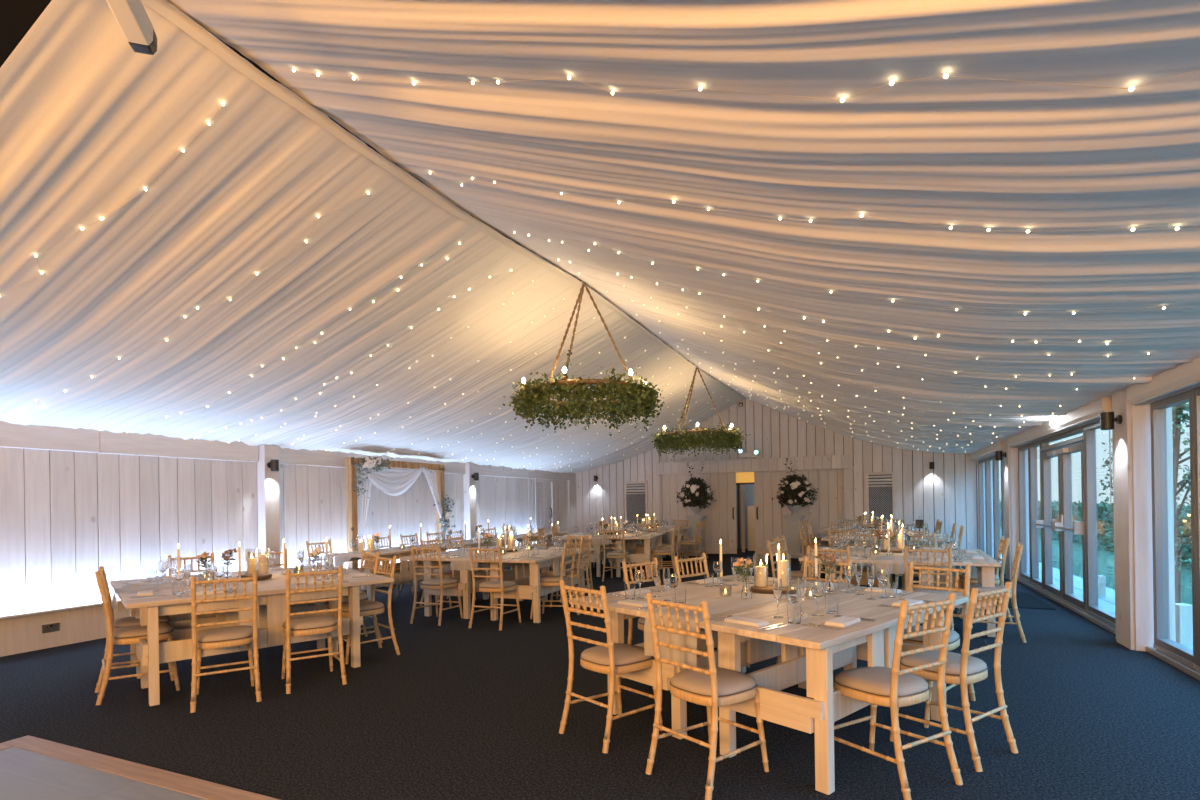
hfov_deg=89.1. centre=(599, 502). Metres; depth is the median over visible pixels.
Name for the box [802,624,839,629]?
fork
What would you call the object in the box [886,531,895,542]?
flower sprig
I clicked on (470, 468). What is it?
trim
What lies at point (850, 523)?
chair
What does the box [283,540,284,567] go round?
taper candle
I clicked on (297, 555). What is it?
wine glass
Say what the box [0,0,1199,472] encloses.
ceiling
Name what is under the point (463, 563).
table runner
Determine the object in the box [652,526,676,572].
chair
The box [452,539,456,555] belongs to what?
champagne flute
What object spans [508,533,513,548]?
pillar candle
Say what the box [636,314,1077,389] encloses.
string
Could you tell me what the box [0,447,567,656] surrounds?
wall
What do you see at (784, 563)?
pillar candle
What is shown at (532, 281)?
string
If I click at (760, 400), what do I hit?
string
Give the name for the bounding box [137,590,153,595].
napkin
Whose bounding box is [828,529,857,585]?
chair
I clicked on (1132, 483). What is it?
pillar
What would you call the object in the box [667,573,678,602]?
wine glass
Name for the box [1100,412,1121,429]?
wall lamp
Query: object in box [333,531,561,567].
table runner
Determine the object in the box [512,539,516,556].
champagne flute
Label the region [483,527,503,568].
chair
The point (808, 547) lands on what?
chair
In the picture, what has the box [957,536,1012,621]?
chair
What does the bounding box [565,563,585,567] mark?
cushion
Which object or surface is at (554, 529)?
chair
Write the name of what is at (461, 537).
chair
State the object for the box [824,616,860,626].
napkin
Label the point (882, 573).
wine glass
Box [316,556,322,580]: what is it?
champagne flute
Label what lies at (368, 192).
string
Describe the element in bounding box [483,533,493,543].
flower sprig
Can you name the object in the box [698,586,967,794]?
trestle table
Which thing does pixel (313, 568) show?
bud vase
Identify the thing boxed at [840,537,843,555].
champagne flute
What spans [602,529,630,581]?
chair
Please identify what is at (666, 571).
champagne flute
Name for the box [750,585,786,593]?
wood slice
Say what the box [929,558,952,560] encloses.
napkin
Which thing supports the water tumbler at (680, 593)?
on the trestle table at (755, 650)
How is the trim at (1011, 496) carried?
attached to the wall at (1195, 386)
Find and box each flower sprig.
[196,551,210,567]
[221,548,237,565]
[311,547,322,561]
[371,532,379,541]
[475,525,481,532]
[480,532,488,542]
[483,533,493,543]
[527,530,535,538]
[733,558,752,579]
[814,552,838,575]
[872,520,879,528]
[875,530,884,542]
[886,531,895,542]
[901,529,913,540]
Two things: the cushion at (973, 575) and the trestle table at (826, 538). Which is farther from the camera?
the trestle table at (826, 538)
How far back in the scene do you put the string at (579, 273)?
5.02 m
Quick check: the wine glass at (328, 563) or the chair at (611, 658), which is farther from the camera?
the wine glass at (328, 563)
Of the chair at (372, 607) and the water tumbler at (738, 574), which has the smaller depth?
the water tumbler at (738, 574)
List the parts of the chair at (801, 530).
leg, leg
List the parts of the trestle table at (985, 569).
leg, rail, rail, leg, leg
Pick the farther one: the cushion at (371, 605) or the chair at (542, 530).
the chair at (542, 530)
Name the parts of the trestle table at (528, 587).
leg, rail, rail, leg, leg, rail, leg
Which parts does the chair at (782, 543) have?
leg, leg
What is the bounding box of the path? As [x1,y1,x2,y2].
[1000,554,1192,649]
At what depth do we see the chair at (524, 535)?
9.55 m
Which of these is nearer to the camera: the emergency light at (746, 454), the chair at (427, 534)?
the chair at (427, 534)
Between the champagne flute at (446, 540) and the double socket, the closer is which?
the double socket
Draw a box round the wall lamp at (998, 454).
[995,451,1005,460]
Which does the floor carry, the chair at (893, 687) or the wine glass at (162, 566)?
the chair at (893, 687)
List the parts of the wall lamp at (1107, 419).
mounting plate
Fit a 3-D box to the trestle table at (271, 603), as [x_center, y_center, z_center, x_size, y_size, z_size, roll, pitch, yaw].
[-2.886,1.079,5.238,1.920,0.750,0.948,-1,0,-41]
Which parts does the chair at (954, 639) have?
leg, seat frame, rail, crest rail, rail, leg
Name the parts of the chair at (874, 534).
leg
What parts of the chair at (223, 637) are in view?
leg, leg, crest rail, rail, rail, rail, seat frame, leg, leg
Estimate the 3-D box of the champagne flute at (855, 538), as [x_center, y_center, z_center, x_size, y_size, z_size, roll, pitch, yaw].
[2.908,0.504,6.929,0.062,0.215,0.062,-1,0,24]
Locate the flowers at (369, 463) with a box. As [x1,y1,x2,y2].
[350,455,392,497]
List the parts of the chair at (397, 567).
leg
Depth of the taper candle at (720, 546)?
4.73 m
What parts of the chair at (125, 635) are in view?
leg, leg, seat frame, leg, leg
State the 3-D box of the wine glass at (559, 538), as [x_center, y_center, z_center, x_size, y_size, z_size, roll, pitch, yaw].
[-0.568,0.571,8.534,0.074,0.190,0.074,-1,0,24]
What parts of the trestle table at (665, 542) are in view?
leg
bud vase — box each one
[202,566,208,579]
[224,566,230,578]
[310,560,316,571]
[374,541,379,550]
[741,577,751,598]
[825,575,833,592]
[875,543,880,553]
[886,542,892,554]
[906,538,911,548]
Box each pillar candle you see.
[247,553,255,573]
[258,550,267,574]
[358,542,363,552]
[368,536,373,551]
[496,537,501,548]
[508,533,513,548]
[756,561,766,586]
[781,554,788,586]
[883,535,887,548]
[897,531,904,548]
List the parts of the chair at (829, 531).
leg, crest rail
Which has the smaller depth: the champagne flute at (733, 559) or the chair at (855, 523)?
the champagne flute at (733, 559)
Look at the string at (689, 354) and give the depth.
8.89 m
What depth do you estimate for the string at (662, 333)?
7.22 m
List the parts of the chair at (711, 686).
leg, crest rail, rail, rail, rail, leg, leg, seat frame, leg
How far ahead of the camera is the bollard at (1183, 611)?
5.82 m
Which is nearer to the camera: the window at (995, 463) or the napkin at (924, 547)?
the napkin at (924, 547)
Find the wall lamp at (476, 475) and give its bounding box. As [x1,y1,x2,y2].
[471,473,478,480]
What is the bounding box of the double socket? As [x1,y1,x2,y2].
[42,622,59,632]
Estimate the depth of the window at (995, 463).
11.94 m
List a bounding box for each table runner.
[111,568,359,610]
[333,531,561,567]
[450,546,527,570]
[589,532,626,544]
[644,580,855,666]
[871,536,897,547]
[872,547,912,573]
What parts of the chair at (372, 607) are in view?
leg, leg, seat frame, leg, rail, rail, crest rail, leg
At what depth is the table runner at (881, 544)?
9.68 m
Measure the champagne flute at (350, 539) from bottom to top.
0.215 m
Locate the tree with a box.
[1109,402,1191,602]
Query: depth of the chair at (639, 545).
13.38 m
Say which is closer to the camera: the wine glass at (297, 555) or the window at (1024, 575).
the wine glass at (297, 555)
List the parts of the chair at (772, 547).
leg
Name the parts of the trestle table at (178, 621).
leg, leg, rail, rail, rail, leg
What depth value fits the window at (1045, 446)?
7.77 m
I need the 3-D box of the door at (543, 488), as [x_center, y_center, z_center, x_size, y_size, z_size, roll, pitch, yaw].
[-1.446,0.441,16.056,0.102,1.960,0.814,-1,0,24]
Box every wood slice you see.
[241,573,271,579]
[495,549,516,551]
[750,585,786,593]
[881,549,910,552]
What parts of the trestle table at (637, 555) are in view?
leg, rail, leg, rail, rail, leg, leg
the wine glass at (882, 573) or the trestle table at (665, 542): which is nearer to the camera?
the wine glass at (882, 573)
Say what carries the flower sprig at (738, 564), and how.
in the bud vase at (746, 593)
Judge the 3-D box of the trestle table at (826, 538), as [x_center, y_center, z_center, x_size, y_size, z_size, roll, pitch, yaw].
[4.513,0.962,10.713,0.948,0.750,1.840,-1,0,28]
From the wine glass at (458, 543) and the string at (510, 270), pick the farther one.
the wine glass at (458, 543)
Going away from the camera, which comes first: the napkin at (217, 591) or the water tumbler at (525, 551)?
the napkin at (217, 591)
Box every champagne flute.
[168,558,174,581]
[175,556,181,567]
[184,564,190,591]
[206,563,213,590]
[270,551,275,571]
[299,549,303,570]
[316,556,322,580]
[323,554,329,577]
[349,538,352,552]
[445,539,448,554]
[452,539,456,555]
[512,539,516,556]
[524,539,527,548]
[544,534,547,549]
[553,535,556,550]
[652,565,660,596]
[663,568,671,600]
[731,557,737,585]
[748,556,754,583]
[772,578,783,617]
[797,577,807,615]
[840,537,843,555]
[846,533,849,543]
[854,537,857,555]
[854,563,863,594]
[866,566,875,599]
[928,533,932,549]
[941,538,946,558]
[950,538,954,557]
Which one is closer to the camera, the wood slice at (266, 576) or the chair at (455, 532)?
the wood slice at (266, 576)
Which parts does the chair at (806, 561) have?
leg, leg, rail, crest rail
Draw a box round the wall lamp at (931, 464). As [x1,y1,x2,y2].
[929,462,933,468]
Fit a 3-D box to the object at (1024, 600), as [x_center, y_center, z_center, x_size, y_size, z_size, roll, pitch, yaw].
[5.561,1.315,8.276,0.700,0.012,1.400,-1,0,24]
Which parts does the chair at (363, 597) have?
leg, crest rail, leg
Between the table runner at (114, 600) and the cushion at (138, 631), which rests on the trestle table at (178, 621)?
the table runner at (114, 600)
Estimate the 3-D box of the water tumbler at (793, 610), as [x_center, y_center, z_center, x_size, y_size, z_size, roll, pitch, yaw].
[1.031,0.591,3.237,0.076,0.100,0.076,-1,0,24]
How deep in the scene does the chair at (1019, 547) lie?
5.91 m
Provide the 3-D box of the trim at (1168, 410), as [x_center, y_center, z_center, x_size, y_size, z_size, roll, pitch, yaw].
[5.348,-0.146,5.762,0.080,3.060,0.080,-1,0,24]
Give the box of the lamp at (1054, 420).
[1050,416,1058,425]
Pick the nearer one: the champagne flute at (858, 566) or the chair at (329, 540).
the champagne flute at (858, 566)
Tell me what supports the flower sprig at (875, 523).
in the bud vase
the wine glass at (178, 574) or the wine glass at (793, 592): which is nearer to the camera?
the wine glass at (793, 592)
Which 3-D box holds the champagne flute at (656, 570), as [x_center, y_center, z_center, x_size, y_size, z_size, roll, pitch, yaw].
[0.389,0.543,4.215,0.062,0.215,0.062,-1,0,24]
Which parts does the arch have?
post, post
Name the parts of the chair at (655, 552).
seat frame, leg, leg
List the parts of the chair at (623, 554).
leg, crest rail, seat frame, leg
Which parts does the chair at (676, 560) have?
leg, crest rail, rail, leg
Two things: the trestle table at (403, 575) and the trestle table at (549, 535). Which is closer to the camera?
the trestle table at (403, 575)
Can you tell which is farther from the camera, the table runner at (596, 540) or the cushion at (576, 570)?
the table runner at (596, 540)
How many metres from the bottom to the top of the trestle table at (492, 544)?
0.750 m
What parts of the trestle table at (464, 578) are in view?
leg, rail, leg, rail, leg, rail, rail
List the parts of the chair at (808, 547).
leg, crest rail, leg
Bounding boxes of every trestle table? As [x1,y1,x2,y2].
[110,565,338,678]
[118,571,393,705]
[329,544,452,600]
[399,547,522,618]
[446,537,522,569]
[477,548,593,622]
[498,532,569,547]
[551,533,615,576]
[569,574,807,738]
[597,527,643,561]
[609,532,665,577]
[649,527,691,560]
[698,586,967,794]
[799,546,891,587]
[817,527,868,544]
[821,533,872,565]
[904,534,949,572]
[911,548,1000,636]
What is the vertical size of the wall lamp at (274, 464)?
0.160 m
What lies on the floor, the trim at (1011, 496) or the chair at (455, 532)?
the chair at (455, 532)
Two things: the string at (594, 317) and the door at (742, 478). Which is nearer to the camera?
the string at (594, 317)
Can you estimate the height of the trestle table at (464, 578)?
0.750 m
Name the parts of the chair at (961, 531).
leg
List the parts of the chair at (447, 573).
leg, seat frame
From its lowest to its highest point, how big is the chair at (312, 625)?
0.942 m
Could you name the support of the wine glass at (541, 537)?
on the trestle table at (528, 587)
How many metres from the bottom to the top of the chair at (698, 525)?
0.942 m
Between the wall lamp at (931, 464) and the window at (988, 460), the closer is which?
the window at (988, 460)
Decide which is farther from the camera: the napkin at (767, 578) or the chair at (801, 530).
the chair at (801, 530)
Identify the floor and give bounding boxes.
[0,549,1199,799]
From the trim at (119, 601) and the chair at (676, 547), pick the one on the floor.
the chair at (676, 547)
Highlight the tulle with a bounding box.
[359,462,446,550]
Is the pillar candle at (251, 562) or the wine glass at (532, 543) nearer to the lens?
the pillar candle at (251, 562)
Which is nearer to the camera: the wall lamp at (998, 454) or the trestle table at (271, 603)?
the trestle table at (271, 603)
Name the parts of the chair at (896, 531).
leg, crest rail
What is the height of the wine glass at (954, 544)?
0.190 m
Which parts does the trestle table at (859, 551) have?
rail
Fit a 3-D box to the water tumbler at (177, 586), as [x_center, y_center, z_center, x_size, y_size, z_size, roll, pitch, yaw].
[-3.255,0.658,4.700,0.076,0.100,0.076,-1,0,24]
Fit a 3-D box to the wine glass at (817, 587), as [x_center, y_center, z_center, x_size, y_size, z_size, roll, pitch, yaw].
[1.227,0.543,3.443,0.074,0.190,0.074,-1,0,24]
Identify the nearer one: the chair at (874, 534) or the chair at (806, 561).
the chair at (806, 561)
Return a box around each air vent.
[624,481,647,524]
[866,472,895,525]
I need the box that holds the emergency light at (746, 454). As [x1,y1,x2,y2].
[738,449,758,457]
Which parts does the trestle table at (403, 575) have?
leg, rail, leg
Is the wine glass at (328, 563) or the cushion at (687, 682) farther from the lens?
the wine glass at (328, 563)
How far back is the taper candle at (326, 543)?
5.99 m
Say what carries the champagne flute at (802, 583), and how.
on the trestle table at (822, 651)
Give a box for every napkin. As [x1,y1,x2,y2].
[126,581,144,584]
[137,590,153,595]
[189,590,223,595]
[268,567,282,570]
[308,580,336,584]
[348,572,366,576]
[536,554,550,556]
[618,599,647,606]
[620,589,650,594]
[696,578,722,582]
[724,616,769,626]
[766,577,789,580]
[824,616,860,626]
[839,556,859,558]
[864,587,901,592]
[892,599,923,605]
[923,547,942,549]
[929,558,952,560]
[964,550,976,552]
[972,556,983,559]
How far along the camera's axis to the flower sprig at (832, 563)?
4.23 m
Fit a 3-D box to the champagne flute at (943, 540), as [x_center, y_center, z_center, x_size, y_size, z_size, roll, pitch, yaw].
[3.667,0.492,6.505,0.062,0.215,0.062,-1,0,24]
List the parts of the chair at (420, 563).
leg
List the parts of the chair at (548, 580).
leg, leg, seat frame, leg, leg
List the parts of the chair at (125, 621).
leg, leg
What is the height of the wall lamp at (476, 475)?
0.160 m
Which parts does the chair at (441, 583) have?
leg, crest rail, rail, rail, rail, leg, seat frame, leg, leg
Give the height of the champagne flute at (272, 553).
0.215 m
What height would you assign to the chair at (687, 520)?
0.942 m
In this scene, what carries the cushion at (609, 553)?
on the chair at (623, 554)
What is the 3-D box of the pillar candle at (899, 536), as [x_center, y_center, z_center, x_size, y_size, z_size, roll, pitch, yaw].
[3.576,0.440,7.250,0.074,0.229,0.073,-1,0,24]
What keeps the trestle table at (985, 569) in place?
on the floor
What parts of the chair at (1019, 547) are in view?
seat frame, leg, leg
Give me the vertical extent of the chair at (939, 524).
0.942 m
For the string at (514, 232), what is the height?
1.228 m
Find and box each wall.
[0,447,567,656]
[575,387,993,556]
[736,484,754,548]
[976,383,1199,460]
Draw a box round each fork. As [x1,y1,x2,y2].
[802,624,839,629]
[808,623,842,628]
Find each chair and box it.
[95,571,179,704]
[98,566,170,675]
[168,553,214,575]
[190,573,261,712]
[246,549,287,567]
[281,566,346,693]
[306,539,331,565]
[325,550,382,642]
[332,553,399,663]
[371,535,413,597]
[400,533,437,590]
[410,545,462,625]
[420,537,451,606]
[426,531,443,542]
[446,535,481,599]
[449,529,471,573]
[469,546,520,629]
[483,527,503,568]
[502,525,517,546]
[512,533,545,569]
[530,540,579,618]
[537,526,552,566]
[550,537,591,608]
[551,525,565,569]
[556,533,593,598]
[559,580,662,753]
[593,523,613,566]
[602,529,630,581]
[622,557,697,690]
[637,523,654,547]
[639,523,662,562]
[645,593,768,799]
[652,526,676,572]
[658,524,683,571]
[669,519,688,556]
[674,553,749,667]
[678,521,702,562]
[684,520,707,558]
[767,539,807,580]
[776,536,814,577]
[776,556,851,663]
[798,526,824,570]
[800,520,823,563]
[805,519,827,546]
[806,524,824,569]
[807,546,849,581]
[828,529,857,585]
[830,522,851,546]
[833,593,962,799]
[844,532,876,586]
[855,523,875,546]
[890,582,1017,771]
[894,529,924,587]
[901,533,936,590]
[903,523,927,547]
[903,561,975,709]
[904,546,953,629]
[920,520,942,547]
[940,525,963,574]
[951,523,955,575]
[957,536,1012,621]
[969,542,1025,642]
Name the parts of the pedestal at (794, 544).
panel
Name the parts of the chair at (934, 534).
leg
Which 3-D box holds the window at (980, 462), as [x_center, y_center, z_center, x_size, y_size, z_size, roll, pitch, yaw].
[8.303,0.148,13.181,0.102,2.140,0.900,-1,0,24]
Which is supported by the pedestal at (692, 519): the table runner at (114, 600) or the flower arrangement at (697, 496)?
the flower arrangement at (697, 496)
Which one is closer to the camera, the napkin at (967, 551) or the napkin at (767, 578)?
the napkin at (767, 578)
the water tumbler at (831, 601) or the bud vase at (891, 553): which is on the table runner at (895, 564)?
the bud vase at (891, 553)
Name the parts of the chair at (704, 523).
leg, leg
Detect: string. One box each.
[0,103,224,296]
[22,192,369,418]
[127,243,459,431]
[194,270,511,438]
[228,281,532,442]
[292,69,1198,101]
[292,298,564,444]
[330,317,594,448]
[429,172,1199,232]
[514,232,1187,314]
[558,259,1189,344]
[579,273,1149,358]
[607,291,1134,378]
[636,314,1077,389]
[662,333,1031,406]
[677,346,1044,415]
[689,354,993,421]
[699,363,1019,427]
[712,372,993,433]
[727,381,980,436]
[760,400,962,448]
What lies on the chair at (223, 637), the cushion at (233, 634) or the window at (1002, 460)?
the cushion at (233, 634)
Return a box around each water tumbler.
[147,570,156,580]
[156,572,166,583]
[172,581,182,594]
[228,576,237,588]
[302,559,308,568]
[337,568,345,578]
[459,548,464,555]
[523,549,528,557]
[533,547,538,554]
[537,542,541,548]
[624,583,634,599]
[674,588,685,603]
[704,573,713,586]
[737,568,744,580]
[787,603,801,623]
[825,595,838,613]
[837,576,848,591]
[864,548,870,556]
[885,581,896,597]
[913,542,919,548]
[954,549,961,558]
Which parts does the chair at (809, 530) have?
leg, leg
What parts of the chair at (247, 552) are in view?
crest rail, rail, leg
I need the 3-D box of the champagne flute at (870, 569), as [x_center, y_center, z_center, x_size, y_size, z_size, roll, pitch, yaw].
[1.764,0.522,3.968,0.062,0.215,0.062,-1,0,24]
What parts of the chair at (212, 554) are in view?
rail, crest rail, leg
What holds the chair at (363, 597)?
on the floor
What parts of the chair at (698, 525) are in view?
seat frame, leg, leg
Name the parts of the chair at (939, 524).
leg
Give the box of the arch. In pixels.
[345,457,444,594]
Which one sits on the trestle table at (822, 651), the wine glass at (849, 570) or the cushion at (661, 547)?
the wine glass at (849, 570)
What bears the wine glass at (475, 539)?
on the trestle table at (464, 578)
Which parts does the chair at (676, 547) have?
leg, leg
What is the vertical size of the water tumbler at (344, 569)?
0.100 m
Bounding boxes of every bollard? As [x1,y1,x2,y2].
[1098,575,1105,596]
[1175,603,1192,643]
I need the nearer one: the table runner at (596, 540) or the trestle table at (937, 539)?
the trestle table at (937, 539)
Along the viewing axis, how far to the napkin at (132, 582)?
5.34 m
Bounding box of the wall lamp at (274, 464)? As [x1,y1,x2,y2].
[267,459,278,470]
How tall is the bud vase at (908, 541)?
0.145 m
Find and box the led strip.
[1,599,119,615]
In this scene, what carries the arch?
on the floor
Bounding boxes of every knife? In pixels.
[758,623,783,629]
[765,624,791,630]
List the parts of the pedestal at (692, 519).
panel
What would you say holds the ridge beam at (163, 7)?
attached to the ceiling
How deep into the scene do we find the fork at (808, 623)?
3.15 m
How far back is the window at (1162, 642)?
5.28 m
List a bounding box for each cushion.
[113,622,172,638]
[114,614,169,626]
[197,625,252,642]
[283,615,336,629]
[325,593,367,601]
[336,600,383,611]
[421,578,457,585]
[434,568,451,573]
[479,580,515,587]
[540,575,567,582]
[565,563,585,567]
[565,568,583,573]
[581,643,651,665]
[607,552,628,555]
[638,617,644,623]
[652,549,670,552]
[659,546,675,548]
[671,666,755,695]
[680,540,696,541]
[789,571,814,576]
[789,576,807,580]
[835,666,927,695]
[901,650,986,675]
[903,625,958,642]
[913,588,947,594]
[960,573,998,579]
[969,584,1011,592]
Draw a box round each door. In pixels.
[537,482,551,541]
[662,472,736,553]
[736,472,754,552]
[754,470,818,554]
[1035,448,1062,599]
[1053,442,1086,612]
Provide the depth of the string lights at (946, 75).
1.99 m
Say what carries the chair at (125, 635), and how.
on the floor
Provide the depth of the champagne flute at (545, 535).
8.61 m
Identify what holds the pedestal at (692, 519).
on the floor
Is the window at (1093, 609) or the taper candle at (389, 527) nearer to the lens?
the window at (1093, 609)
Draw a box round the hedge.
[999,500,1191,568]
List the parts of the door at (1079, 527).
lock plate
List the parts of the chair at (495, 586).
leg, crest rail, rail, rail, rail, leg, seat frame, leg, leg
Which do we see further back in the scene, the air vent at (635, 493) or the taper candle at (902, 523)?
the air vent at (635, 493)
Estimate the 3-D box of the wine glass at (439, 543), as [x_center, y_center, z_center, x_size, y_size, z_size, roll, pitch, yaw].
[-2.086,0.595,7.914,0.074,0.190,0.074,-1,0,24]
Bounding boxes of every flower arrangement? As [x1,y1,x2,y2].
[676,462,716,515]
[772,458,817,514]
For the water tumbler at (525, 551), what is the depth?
7.42 m
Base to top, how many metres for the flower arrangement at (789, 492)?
1.390 m
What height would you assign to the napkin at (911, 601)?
0.017 m
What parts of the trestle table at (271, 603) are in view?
rail, leg, leg, rail, rail, leg, rail, leg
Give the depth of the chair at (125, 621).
4.98 m
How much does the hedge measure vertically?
1.516 m
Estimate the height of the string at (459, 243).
1.301 m
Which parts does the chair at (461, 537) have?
leg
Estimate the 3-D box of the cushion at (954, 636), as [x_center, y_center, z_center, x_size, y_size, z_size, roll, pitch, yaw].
[2.231,0.899,4.183,0.384,0.052,0.387,-1,0,-41]
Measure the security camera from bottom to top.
0.464 m
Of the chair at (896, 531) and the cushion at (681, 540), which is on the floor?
the chair at (896, 531)
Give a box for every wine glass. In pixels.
[158,561,167,582]
[173,568,184,592]
[214,566,224,589]
[296,551,303,569]
[324,558,332,579]
[436,541,441,548]
[456,541,461,555]
[473,537,477,548]
[519,541,524,556]
[530,540,535,554]
[540,536,543,549]
[557,536,561,549]
[634,570,644,598]
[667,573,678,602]
[713,561,722,585]
[742,558,749,581]
[787,585,800,603]
[810,581,823,616]
[833,539,838,555]
[844,565,854,592]
[861,540,867,556]
[877,568,888,598]
[920,535,925,549]
[951,541,958,558]
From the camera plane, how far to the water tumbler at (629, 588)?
4.10 m
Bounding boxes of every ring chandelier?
[502,282,664,435]
[651,367,749,459]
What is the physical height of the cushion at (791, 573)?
0.052 m
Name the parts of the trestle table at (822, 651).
leg, rail, rail, leg, leg, rail, rail, leg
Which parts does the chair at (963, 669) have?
leg, leg, seat frame, leg, rail, rail, rail, crest rail, leg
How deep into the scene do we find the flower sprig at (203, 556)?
5.38 m
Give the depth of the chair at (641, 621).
4.88 m
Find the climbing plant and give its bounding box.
[1099,433,1112,502]
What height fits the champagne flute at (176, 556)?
0.215 m
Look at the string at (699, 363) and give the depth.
9.47 m
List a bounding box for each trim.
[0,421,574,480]
[0,543,536,618]
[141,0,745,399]
[257,445,280,567]
[463,463,476,539]
[535,479,554,542]
[568,480,575,532]
[656,454,849,474]
[995,567,1199,680]
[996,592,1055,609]
[1004,440,1029,580]
[1028,476,1029,571]
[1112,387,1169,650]
[1166,407,1175,641]
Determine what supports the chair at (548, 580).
on the floor
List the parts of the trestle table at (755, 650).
leg, rail, rail, leg, rail, leg, leg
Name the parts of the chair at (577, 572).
seat frame, leg, leg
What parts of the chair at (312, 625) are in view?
leg, leg, seat frame, rail, rail, rail, crest rail, leg, leg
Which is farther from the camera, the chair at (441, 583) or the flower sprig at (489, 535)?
the flower sprig at (489, 535)
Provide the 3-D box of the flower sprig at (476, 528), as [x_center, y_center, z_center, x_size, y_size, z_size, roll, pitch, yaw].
[-2.221,0.536,11.114,0.124,0.262,0.163,-1,0,19]
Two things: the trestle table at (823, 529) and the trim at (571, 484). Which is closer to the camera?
the trestle table at (823, 529)
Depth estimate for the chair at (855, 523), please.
11.78 m
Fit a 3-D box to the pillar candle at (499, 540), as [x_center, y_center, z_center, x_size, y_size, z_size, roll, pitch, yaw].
[-1.376,0.538,8.310,0.074,0.189,0.073,-1,0,24]
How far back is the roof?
3.89 m
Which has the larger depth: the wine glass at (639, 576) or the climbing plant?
the climbing plant
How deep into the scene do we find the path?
9.08 m
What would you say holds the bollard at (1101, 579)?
on the path
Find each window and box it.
[978,459,986,553]
[985,456,993,558]
[993,455,1002,564]
[1001,452,1005,570]
[1018,444,1030,582]
[1029,440,1045,589]
[1040,426,1083,450]
[1084,421,1114,626]
[1150,390,1196,668]
[1193,387,1199,671]
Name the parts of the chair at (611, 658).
leg, crest rail, rail, rail, rail, leg, seat frame, leg, leg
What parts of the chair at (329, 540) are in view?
leg, crest rail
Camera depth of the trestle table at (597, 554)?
11.69 m
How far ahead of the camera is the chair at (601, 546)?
13.27 m
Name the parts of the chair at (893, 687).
leg, seat frame, leg, rail, rail, rail, crest rail, leg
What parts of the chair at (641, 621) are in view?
leg, seat frame, crest rail, rail, leg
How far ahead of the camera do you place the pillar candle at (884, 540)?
7.24 m
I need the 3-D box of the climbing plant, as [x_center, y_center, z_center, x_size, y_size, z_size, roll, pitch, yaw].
[6.216,-0.276,7.368,0.518,3.292,0.636,-1,0,24]
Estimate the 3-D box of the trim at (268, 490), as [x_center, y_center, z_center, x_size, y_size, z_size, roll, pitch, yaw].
[-4.661,0.341,8.564,0.200,2.280,0.230,-1,0,24]
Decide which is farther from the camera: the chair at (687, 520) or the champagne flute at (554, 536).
the chair at (687, 520)
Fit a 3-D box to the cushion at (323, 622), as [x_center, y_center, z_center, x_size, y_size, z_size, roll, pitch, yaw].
[-2.345,0.971,4.946,0.387,0.052,0.384,-1,0,-33]
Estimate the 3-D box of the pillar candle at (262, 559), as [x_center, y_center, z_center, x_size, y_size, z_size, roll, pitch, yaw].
[-3.095,0.545,5.602,0.074,0.229,0.073,-1,0,24]
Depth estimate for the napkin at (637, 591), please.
4.39 m
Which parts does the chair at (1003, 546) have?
leg, seat frame, leg, leg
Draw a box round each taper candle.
[177,544,179,568]
[238,542,240,572]
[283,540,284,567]
[325,537,327,553]
[389,527,390,543]
[478,529,479,548]
[719,540,722,575]
[777,544,780,578]
[814,539,817,574]
[887,526,889,549]
[902,523,903,547]
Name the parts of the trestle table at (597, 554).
rail, leg, rail, leg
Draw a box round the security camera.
[106,0,156,54]
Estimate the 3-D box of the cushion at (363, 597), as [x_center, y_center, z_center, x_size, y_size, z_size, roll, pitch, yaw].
[-2.597,0.975,6.245,0.384,0.052,0.387,-1,0,-42]
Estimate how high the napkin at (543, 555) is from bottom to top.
0.017 m
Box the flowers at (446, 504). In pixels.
[433,495,455,535]
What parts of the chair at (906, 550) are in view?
leg, rail, crest rail, rail, rail, leg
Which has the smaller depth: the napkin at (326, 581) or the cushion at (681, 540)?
the napkin at (326, 581)
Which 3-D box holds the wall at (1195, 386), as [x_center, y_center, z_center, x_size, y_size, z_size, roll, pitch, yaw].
[4.693,-2.016,4.867,0.230,2.300,19.100,-1,0,24]
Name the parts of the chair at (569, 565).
leg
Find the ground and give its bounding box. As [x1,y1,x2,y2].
[1000,527,1191,604]
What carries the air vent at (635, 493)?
in the wall at (603, 498)
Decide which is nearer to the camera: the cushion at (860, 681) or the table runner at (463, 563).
the cushion at (860, 681)
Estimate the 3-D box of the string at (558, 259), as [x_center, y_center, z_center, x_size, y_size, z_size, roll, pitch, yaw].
[1.673,-1.613,4.674,4.469,1.274,0.162,-1,0,22]
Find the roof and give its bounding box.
[0,0,720,382]
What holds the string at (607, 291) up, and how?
attached to the ceiling
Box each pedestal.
[685,516,706,555]
[783,515,804,557]
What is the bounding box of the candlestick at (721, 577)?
[719,575,725,584]
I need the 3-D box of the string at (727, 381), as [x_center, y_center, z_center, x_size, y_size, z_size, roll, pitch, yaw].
[4.369,-1.720,10.804,4.507,1.389,0.122,-1,0,25]
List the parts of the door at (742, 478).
panel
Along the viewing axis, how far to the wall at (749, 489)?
17.68 m

